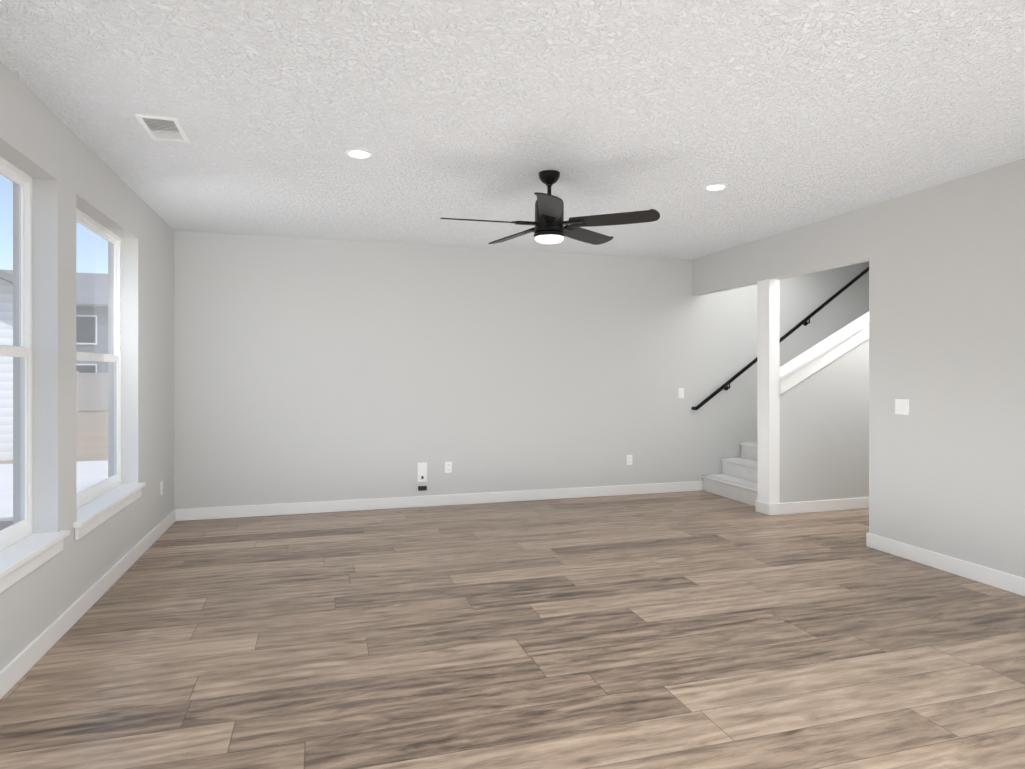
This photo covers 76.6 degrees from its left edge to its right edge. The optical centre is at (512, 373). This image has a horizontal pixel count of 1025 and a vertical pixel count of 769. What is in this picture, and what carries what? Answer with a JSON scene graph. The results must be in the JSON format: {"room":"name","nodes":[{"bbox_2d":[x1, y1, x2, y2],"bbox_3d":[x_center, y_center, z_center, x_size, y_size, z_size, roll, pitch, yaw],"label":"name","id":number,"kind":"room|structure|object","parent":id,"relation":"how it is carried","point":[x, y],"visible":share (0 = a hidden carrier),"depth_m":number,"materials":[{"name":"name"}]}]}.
{"room":"empty living room","nodes":[
{"label":"empty living room","id":0,"kind":"room"},
{"bbox_2d":[0,61,173,670],"bbox_3d":[-1.790,0.223,1.035,0.200,3.140,10.960,0,0,-16],"label":"wall","id":1,"kind":"structure","parent":0,"point":[55,158],"depth_m":3.60,"materials":[{"name":"grey paint"}]},
{"bbox_2d":[0,157,31,550],"bbox_3d":[-2.321,-0.093,2.719,0.051,1.850,1.370,0,0,-16],"label":"window","id":2,"kind":"structure","parent":1,"relation":"in","point":[15,354],"depth_m":3.24,"materials":[{"name":"white plastic"}]},
{"bbox_2d":[0,530,69,592],"bbox_3d":[-2.231,0.884,2.746,0.155,0.105,1.470,0,0,-16],"label":"sill","id":3,"kind":"structure","parent":1,"relation":"attached to","point":[21,559],"depth_m":3.07,"materials":[{"name":"white wood"}]},
{"bbox_2d":[0,509,175,699],"bbox_3d":[-1.686,1.337,1.067,0.017,0.112,10.560,0,0,-16],"label":"baseboard","id":4,"kind":"structure","parent":1,"relation":"attached to","point":[17,668],"depth_m":3.57,"materials":[{"name":"white wood"}]},
{"bbox_2d":[76,208,120,508],"bbox_3d":[-2.776,-0.094,4.258,0.051,1.850,1.300,0,0,-16],"label":"window","id":5,"kind":"structure","parent":1,"relation":"in","point":[98,359],"depth_m":4.42,"materials":[{"name":"glass"}]},
{"bbox_2d":[73,482,145,539],"bbox_3d":[-2.686,0.883,4.285,0.155,0.105,1.400,0,0,-16],"label":"sill","id":6,"kind":"structure","parent":1,"relation":"attached to","point":[94,513],"depth_m":4.16,"materials":[{"name":"white wood"}]},
{"bbox_2d":[160,480,162,494],"bbox_3d":[-3.043,0.990,5.639,0.008,0.116,0.072,0,0,-16],"label":"electrical outlet","id":7,"kind":"object","parent":1,"relation":"attached to","point":[161,487],"visible":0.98,"depth_m":5.61,"materials":[{"name":"white plastic"}]},
{"bbox_2d":[0,490,1024,768],"bbox_3d":[3.292,1.542,2.540,10.400,0.300,10.560,0,0,-16],"label":"floor","id":8,"kind":"structure","parent":0,"point":[688,630],"depth_m":3.27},
{"bbox_2d":[701,442,756,505],"bbox_3d":[4.587,-0.184,7.802,4.530,3.145,1.190,0,0,-16],"label":"stairs","id":9,"kind":"structure","parent":8,"relation":"on","point":[736,479],"depth_m":7.44,"materials":[{"name":"carpet"}]},
{"bbox_2d":[0,0,1024,259],"bbox_3d":[3.197,-1.498,2.510,10.600,0.300,10.960,0,0,-16],"label":"ceiling","id":10,"kind":"structure","parent":0,"point":[778,116],"depth_m":3.28,"materials":[{"name":"white paint"}]},
{"bbox_2d":[135,114,190,142],"bbox_3d":[-1.915,-1.343,3.573,0.200,0.011,0.360,0,0,-16],"label":"ceiling vent","id":11,"kind":"object","parent":10,"relation":"in","point":[163,128],"visible":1,"depth_m":3.55,"materials":[{"name":"white metal"}]},
{"bbox_2d":[345,149,372,158],"bbox_3d":[-0.940,-1.345,3.977,0.170,0.008,0.170,0,0,-16],"label":"recessed light","id":12,"kind":"object","parent":10,"relation":"in","point":[359,153],"visible":1,"depth_m":3.97,"materials":[{"name":"white plastic"}]},
{"bbox_2d":[440,170,659,244],"bbox_3d":[0.196,-1.113,4.364,1.365,0.472,1.407,0,0,-16],"label":"ceiling fan","id":13,"kind":"object","parent":10,"relation":"hanging from","point":[549,223],"visible":1,"depth_m":4.28,"materials":[{"name":"black metal"}]},
{"bbox_2d":[704,183,727,190],"bbox_3d":[1.467,-1.345,4.689,0.170,0.008,0.170,0,0,-16],"label":"recessed light","id":14,"kind":"object","parent":10,"relation":"in","point":[716,187],"visible":0.98,"depth_m":4.68,"materials":[{"name":"white plastic"}]},
{"bbox_2d":[174,231,868,508],"bbox_3d":[1.862,-1.311,7.725,10.600,6.200,0.200,0,0,-16],"label":"wall","id":15,"kind":"structure","parent":0,"point":[311,370],"depth_m":6.88,"materials":[{"name":"grey paint"}]},
{"bbox_2d":[418,486,426,490],"bbox_3d":[-0.942,1.197,6.787,0.090,0.045,0.012,0,0,-16],"label":"outlet box","id":16,"kind":"object","parent":15,"relation":"attached to","point":[421,488],"visible":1,"depth_m":6.78,"materials":[{"name":"black plastic"}]},
{"bbox_2d":[418,462,426,481],"bbox_3d":[-0.942,1.029,6.788,0.100,0.200,0.009,0,0,-16],"label":"outlet","id":17,"kind":"object","parent":15,"relation":"attached to","point":[422,472],"visible":1,"depth_m":6.79,"materials":[{"name":"white plastic"}]},
{"bbox_2d":[176,481,702,520],"bbox_3d":[-0.449,1.333,6.932,5.655,0.112,0.014,0,0,-16],"label":"baseboard","id":18,"kind":"structure","parent":15,"relation":"attached to","point":[544,494],"depth_m":6.79,"materials":[{"name":"white wood"}]},
{"bbox_2d":[445,462,451,472],"bbox_3d":[-0.678,0.989,6.866,0.072,0.116,0.008,0,0,-16],"label":"electrical outlet","id":19,"kind":"object","parent":15,"relation":"attached to","point":[448,467],"visible":1,"depth_m":6.86,"materials":[{"name":"white plastic"}]},
{"bbox_2d":[627,455,631,464],"bbox_3d":[1.345,0.989,7.465,0.072,0.116,0.008,0,0,-16],"label":"electrical outlet","id":20,"kind":"object","parent":15,"relation":"attached to","point":[629,459],"visible":1,"depth_m":7.46,"materials":[{"name":"white plastic"}]},
{"bbox_2d":[678,388,683,397],"bbox_3d":[1.988,0.229,7.652,0.072,0.116,0.013,0,0,-16],"label":"light switch","id":21,"kind":"object","parent":15,"relation":"attached to","point":[680,392],"visible":1,"depth_m":7.65,"materials":[{"name":"white plastic"}]},
{"bbox_2d":[691,267,868,409],"bbox_3d":[4.354,-1.194,8.308,4.632,3.246,0.096,0,0,-16],"label":"handrail","id":22,"kind":"object","parent":15,"relation":"attached to","point":[804,322],"visible":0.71,"depth_m":7.99,"materials":[{"name":"black metal"}]},
{"bbox_2d":[780,338,868,502],"bbox_3d":[4.879,-0.529,7.169,4.730,3.837,0.180,0,0,-16],"label":"wall","id":23,"kind":"structure","parent":0,"point":[824,433],"depth_m":6.58,"materials":[{"name":"grey paint"}]},
{"bbox_2d":[764,497,868,515],"bbox_3d":[4.842,1.333,7.058,4.864,0.112,0.014,0,0,-16],"label":"baseboard","id":24,"kind":"structure","parent":23,"relation":"attached to","point":[852,503],"depth_m":6.52,"materials":[{"name":"white wood"}]},
{"bbox_2d":[780,312,868,394],"bbox_3d":[4.869,-1.131,7.166,4.710,2.678,0.250,0,0,-16],"label":"trim","id":25,"kind":"structure","parent":23,"relation":"on","point":[821,354],"depth_m":6.58,"materials":[{"name":"white"}]},
{"bbox_2d":[692,158,1024,577],"bbox_3d":[3.686,0.022,2.655,0.120,2.740,10.560,0,0,-16],"label":"wall","id":26,"kind":"structure","parent":0,"point":[947,340],"depth_m":4.66,"materials":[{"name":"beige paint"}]},
{"bbox_2d":[895,399,908,414],"bbox_3d":[2.947,0.251,4.919,0.013,0.116,0.118,0,0,-16],"label":"light switch","id":27,"kind":"object","parent":26,"relation":"attached to","point":[902,406],"visible":1,"depth_m":4.91,"materials":[{"name":"white plastic"}]},
{"bbox_2d":[866,533,1024,595],"bbox_3d":[3.987,1.337,1.402,0.014,0.112,7.984,0,0,-16],"label":"baseboard","id":28,"kind":"structure","parent":26,"relation":"attached to","point":[985,575],"depth_m":4.53,"materials":[{"name":"white wood"}]}
]}

